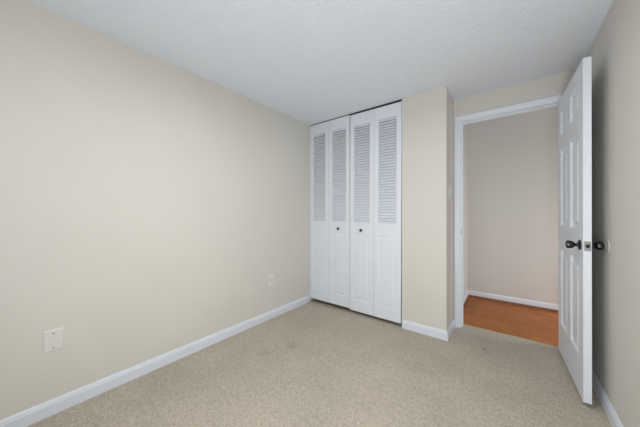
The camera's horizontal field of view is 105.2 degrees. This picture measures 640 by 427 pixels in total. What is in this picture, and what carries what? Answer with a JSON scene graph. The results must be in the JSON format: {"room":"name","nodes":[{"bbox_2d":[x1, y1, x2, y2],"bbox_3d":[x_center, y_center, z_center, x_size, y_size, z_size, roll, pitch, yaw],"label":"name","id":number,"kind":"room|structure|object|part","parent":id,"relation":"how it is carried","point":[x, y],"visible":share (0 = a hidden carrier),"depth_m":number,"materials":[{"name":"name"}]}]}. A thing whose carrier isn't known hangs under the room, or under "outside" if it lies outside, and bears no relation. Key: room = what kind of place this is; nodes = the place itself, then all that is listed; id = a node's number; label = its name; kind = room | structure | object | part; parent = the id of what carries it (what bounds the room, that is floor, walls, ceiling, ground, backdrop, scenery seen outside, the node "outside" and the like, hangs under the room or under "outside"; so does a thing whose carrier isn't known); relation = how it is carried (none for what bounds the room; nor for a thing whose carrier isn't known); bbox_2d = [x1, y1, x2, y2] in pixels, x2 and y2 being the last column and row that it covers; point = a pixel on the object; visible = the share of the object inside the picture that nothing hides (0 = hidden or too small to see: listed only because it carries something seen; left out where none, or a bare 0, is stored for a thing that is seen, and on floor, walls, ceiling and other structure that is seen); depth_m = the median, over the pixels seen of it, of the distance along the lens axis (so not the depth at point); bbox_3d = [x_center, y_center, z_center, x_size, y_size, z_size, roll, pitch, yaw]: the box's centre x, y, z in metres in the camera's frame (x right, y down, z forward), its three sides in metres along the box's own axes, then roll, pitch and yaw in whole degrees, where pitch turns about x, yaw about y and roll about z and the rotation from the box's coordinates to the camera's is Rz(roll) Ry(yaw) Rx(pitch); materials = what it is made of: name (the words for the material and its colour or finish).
{"room":"empty bedroom","nodes":[
{"label":"empty bedroom","id":0,"kind":"room"},
{"bbox_2d":[0,0,324,419],"bbox_3d":[-1.485,-0.006,1.516,0.100,2.286,5.422,0,0,38],"label":"wall","id":1,"kind":"structure","parent":0,"point":[149,205],"depth_m":1.63,"materials":[{"name":"beige paint"}]},
{"bbox_2d":[43,327,63,353],"bbox_3d":[-1.513,0.721,1.390,0.007,0.122,0.080,0,0,38],"label":"blank wall plate","id":2,"kind":"object","parent":1,"relation":"attached to","point":[53,340],"visible":1,"depth_m":1.39,"materials":[{"name":"white plastic"}]},
{"bbox_2d":[0,295,310,426],"bbox_3d":[-1.576,1.095,1.304,0.013,0.085,4.737,0,0,38],"label":"baseboard","id":3,"kind":"structure","parent":1,"relation":"attached to","point":[27,417],"depth_m":1.66,"materials":[{"name":"white paint"}]},
{"bbox_2d":[269,274,273,286],"bbox_3d":[-0.526,0.725,2.666,0.009,0.130,0.082,0,0,38],"label":"electrical outlet","id":4,"kind":"object","parent":1,"relation":"attached to","point":[271,276],"visible":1,"depth_m":2.66,"materials":[{"name":"white plastic"}]},
{"bbox_2d":[27,297,611,426],"bbox_3d":[0.434,1.176,0.684,4.152,0.080,6.415,0,0,38],"label":"floor","id":5,"kind":"structure","parent":0,"point":[315,363],"depth_m":1.67,"materials":[{"name":"beige carpet"}]},
{"bbox_2d":[28,0,612,132],"bbox_3d":[-0.488,-1.200,0.684,2.697,0.100,5.322,0,0,38],"label":"ceiling","id":6,"kind":"structure","parent":0,"point":[311,62],"depth_m":1.62,"materials":[{"name":"white paint"}]},
{"bbox_2d":[310,99,401,125],"bbox_3d":[0.354,-1.136,2.830,1.203,0.022,0.023,0,0,38],"label":"closet track","id":7,"kind":"object","parent":6,"relation":"attached to","point":[400,100],"visible":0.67,"depth_m":2.67,"materials":[{"name":"grey metal"}]},
{"bbox_2d":[310,115,349,307],"bbox_3d":[0.106,-0.022,3.002,0.591,2.227,0.057,0,0,38],"label":"door","id":8,"kind":"structure","parent":7,"relation":"hanging from","point":[329,214],"depth_m":2.99,"materials":[{"name":"white paint"}]},
{"bbox_2d":[350,101,401,323],"bbox_3d":[0.579,-0.011,2.632,0.591,2.227,0.057,0,0,38],"label":"door","id":9,"kind":"structure","parent":7,"relation":"hanging from","point":[375,218],"depth_m":2.62,"materials":[{"name":"white paint"}]},
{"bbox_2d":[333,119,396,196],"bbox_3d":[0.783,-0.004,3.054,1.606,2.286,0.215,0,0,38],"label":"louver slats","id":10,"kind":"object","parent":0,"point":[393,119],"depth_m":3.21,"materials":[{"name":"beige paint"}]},
{"bbox_2d":[402,86,453,330],"bbox_3d":[1.085,-0.004,2.461,0.403,2.286,0.353,0,0,38],"label":"wall","id":11,"kind":"structure","parent":0,"point":[427,117],"depth_m":2.31,"materials":[{"name":"beige paint"}]},
{"bbox_2d":[402,318,454,340],"bbox_3d":[1.083,1.096,2.443,0.412,0.085,0.350,0,0,38],"label":"baseboard","id":12,"kind":"structure","parent":11,"relation":"attached to","point":[441,334],"depth_m":2.30,"materials":[{"name":"white paint"}]},
{"bbox_2d":[454,94,562,327],"bbox_3d":[1.727,0.084,2.250,0.853,2.108,0.132,0,0,38],"label":"door frame","id":13,"kind":"structure","parent":11,"relation":"attached to","point":[556,98],"depth_m":2.44,"materials":[{"name":"white paint"}]},
{"bbox_2d":[558,56,603,403],"bbox_3d":[1.762,0.097,1.711,0.155,2.021,0.714,0,0,36],"label":"door","id":14,"kind":"structure","parent":13,"relation":"attached to","point":[575,245],"depth_m":1.57,"materials":[{"name":"white paint"}]},
{"bbox_3d":[1.557,0.191,1.512,0.053,0.050,0.050,0,0,36],"label":"knob","id":15,"kind":"part","parent":14,"relation":"part of","materials":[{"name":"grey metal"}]},
{"bbox_3d":[1.561,0.191,1.429,0.027,0.057,0.002,0,0,36],"label":"latch plate","id":16,"kind":"part","parent":14,"relation":"part of","materials":[{"name":"silver metal"}]},
{"bbox_3d":[1.640,0.191,1.451,0.051,0.052,0.052,0,0,36],"label":"knob","id":17,"kind":"part","parent":14,"relation":"part of","materials":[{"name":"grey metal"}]},
{"bbox_2d":[463,124,467,296],"bbox_3d":[1.685,-0.161,3.006,0.100,2.600,1.013,0,0,38],"label":"wall","id":18,"kind":"structure","parent":0,"point":[465,192],"depth_m":3.22,"materials":[{"name":"white paint"}]},
{"bbox_2d":[467,107,557,304],"bbox_3d":[2.997,-0.161,2.695,2.556,2.600,0.100,0,0,38],"label":"wall","id":19,"kind":"structure","parent":0,"point":[512,161],"depth_m":3.06,"materials":[{"name":"beige paint"}]},
{"bbox_2d":[463,290,557,312],"bbox_3d":[2.657,1.094,2.253,2.356,0.088,1.011,0,0,38],"label":"baseboard","id":20,"kind":"structure","parent":19,"relation":"attached to","point":[469,292],"depth_m":3.05,"materials":[{"name":"white paint"}]},
{"bbox_2d":[454,69,576,116],"bbox_3d":[1.780,-0.162,2.220,0.991,2.600,0.115,0,0,38],"label":"wall","id":21,"kind":"structure","parent":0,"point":[556,84],"depth_m":2.18,"materials":[{"name":"beige paint"}]},
{"bbox_2d":[586,0,639,426],"bbox_3d":[0.504,-0.008,-0.158,0.100,2.286,5.207,0,0,38],"label":"wall","id":22,"kind":"structure","parent":0,"point":[614,51],"depth_m":1.28,"materials":[{"name":"beige paint"}]},
{"bbox_2d":[592,369,622,426],"bbox_3d":[0.496,1.093,-0.077,0.013,0.085,5.087,0,0,38],"label":"baseboard","id":23,"kind":"structure","parent":22,"relation":"attached to","point":[613,418],"depth_m":1.40,"materials":[{"name":"white paint"}]},
{"bbox_2d":[605,240,609,252],"bbox_3d":[1.642,0.187,1.399,0.005,0.072,0.072,0,0,38],"label":"bumper cover","id":24,"kind":"object","parent":22,"relation":"attached to","point":[607,244],"visible":1,"depth_m":1.39,"materials":[{"name":"grey plastic"}]}
]}

